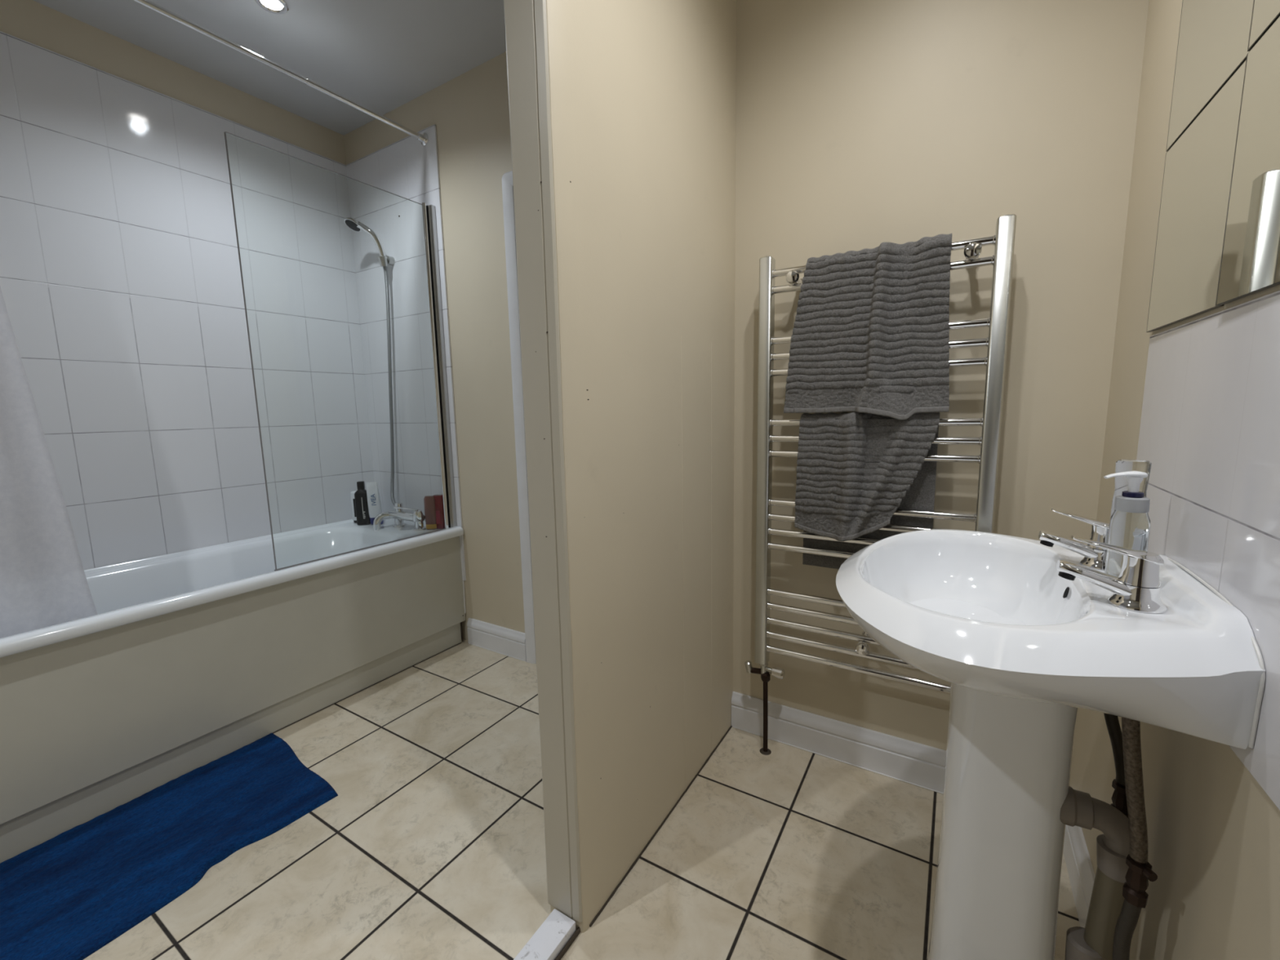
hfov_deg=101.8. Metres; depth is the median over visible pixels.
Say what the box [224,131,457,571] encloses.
screen
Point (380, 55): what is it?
ceiling
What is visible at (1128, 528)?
bottle
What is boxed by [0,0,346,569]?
wall
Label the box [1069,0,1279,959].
wall
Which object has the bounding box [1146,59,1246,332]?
tile
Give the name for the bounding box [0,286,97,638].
shower curtain
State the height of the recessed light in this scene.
0.008 m
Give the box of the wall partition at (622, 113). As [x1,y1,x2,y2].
[503,0,736,933]
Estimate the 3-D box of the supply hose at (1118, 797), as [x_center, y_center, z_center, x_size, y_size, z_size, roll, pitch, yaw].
[0.732,0.597,0.829,0.033,0.705,0.075,-5,9,-25]
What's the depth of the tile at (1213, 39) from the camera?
0.76 m
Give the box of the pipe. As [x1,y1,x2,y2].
[1060,786,1129,959]
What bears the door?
in the wall at (860, 124)
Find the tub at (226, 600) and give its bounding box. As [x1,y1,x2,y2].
[0,526,463,657]
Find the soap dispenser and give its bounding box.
[1103,471,1150,577]
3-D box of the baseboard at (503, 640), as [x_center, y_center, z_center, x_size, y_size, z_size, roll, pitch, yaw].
[-0.646,0.714,2.338,0.364,0.120,0.016,4,9,31]
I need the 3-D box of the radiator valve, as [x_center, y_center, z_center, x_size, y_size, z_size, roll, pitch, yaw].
[0.384,0.703,1.614,0.125,0.298,0.036,4,9,31]
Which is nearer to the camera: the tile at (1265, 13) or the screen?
the tile at (1265, 13)
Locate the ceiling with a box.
[32,0,506,135]
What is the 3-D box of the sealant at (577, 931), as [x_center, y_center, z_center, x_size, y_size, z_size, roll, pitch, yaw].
[-0.374,0.990,0.671,0.006,0.012,0.997,4,9,31]
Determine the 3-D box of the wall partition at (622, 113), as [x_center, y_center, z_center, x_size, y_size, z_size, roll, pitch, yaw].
[0.040,-0.299,1.286,0.099,2.386,0.844,4,9,31]
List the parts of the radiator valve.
valve handle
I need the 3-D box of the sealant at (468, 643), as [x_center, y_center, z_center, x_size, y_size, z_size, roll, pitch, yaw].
[0.123,0.822,1.870,2.163,0.005,0.004,4,9,31]
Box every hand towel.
[783,233,952,420]
[794,411,940,568]
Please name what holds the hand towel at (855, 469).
hanging from the towel radiator
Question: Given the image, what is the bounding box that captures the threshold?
[513,908,575,959]
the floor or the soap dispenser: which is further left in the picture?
the floor
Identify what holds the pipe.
attached to the basin
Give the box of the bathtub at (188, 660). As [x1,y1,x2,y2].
[0,526,466,862]
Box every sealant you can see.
[468,643,942,794]
[554,927,580,959]
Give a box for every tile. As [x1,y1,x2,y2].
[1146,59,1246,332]
[1165,0,1253,151]
[1215,16,1279,306]
[1247,0,1279,51]
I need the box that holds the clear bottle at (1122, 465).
[1110,459,1151,518]
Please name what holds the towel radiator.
attached to the wall at (860, 124)
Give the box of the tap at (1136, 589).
[1056,535,1167,613]
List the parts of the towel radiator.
rail, rail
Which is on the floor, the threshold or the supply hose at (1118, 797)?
the threshold
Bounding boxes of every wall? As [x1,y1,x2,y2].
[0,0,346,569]
[343,0,1149,783]
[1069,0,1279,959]
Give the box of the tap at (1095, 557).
[1038,508,1109,570]
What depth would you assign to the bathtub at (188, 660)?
1.61 m
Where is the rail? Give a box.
[133,0,428,146]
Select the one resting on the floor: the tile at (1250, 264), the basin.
the basin
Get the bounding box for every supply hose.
[1103,712,1128,817]
[1112,716,1157,959]
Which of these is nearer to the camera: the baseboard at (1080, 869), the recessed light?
the baseboard at (1080, 869)
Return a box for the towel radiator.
[755,213,1016,693]
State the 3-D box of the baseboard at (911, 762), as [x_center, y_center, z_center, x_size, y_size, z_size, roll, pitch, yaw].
[0.689,0.798,1.528,0.885,0.120,0.016,4,9,31]
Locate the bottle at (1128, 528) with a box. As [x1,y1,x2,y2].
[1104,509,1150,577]
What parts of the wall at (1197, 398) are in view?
tile panel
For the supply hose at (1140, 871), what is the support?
attached to the basin
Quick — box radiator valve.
[744,660,785,755]
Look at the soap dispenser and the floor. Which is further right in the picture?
the soap dispenser
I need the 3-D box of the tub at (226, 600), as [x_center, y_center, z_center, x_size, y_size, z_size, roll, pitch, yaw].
[-1.520,0.496,1.843,0.664,0.395,1.690,4,9,31]
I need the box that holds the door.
[502,170,536,663]
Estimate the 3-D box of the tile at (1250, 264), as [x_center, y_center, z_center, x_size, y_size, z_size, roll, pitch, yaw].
[0.669,-0.353,0.525,0.006,0.296,0.296,3,9,30]
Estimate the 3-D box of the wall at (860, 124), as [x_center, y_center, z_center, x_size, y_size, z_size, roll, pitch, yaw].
[-0.139,-0.383,1.928,3.042,2.385,0.108,4,9,31]
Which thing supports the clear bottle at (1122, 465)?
on the basin
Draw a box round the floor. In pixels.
[83,639,1079,959]
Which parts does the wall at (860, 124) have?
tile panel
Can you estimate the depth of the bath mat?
1.28 m
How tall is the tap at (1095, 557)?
0.086 m
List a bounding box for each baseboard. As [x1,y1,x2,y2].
[466,617,526,661]
[731,691,946,792]
[1062,824,1095,928]
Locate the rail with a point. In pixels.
(423, 138)
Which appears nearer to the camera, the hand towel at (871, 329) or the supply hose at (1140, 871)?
the supply hose at (1140, 871)
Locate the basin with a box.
[835,508,1265,959]
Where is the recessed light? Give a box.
[254,0,288,14]
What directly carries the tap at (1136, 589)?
on the basin
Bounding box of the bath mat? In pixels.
[0,733,337,959]

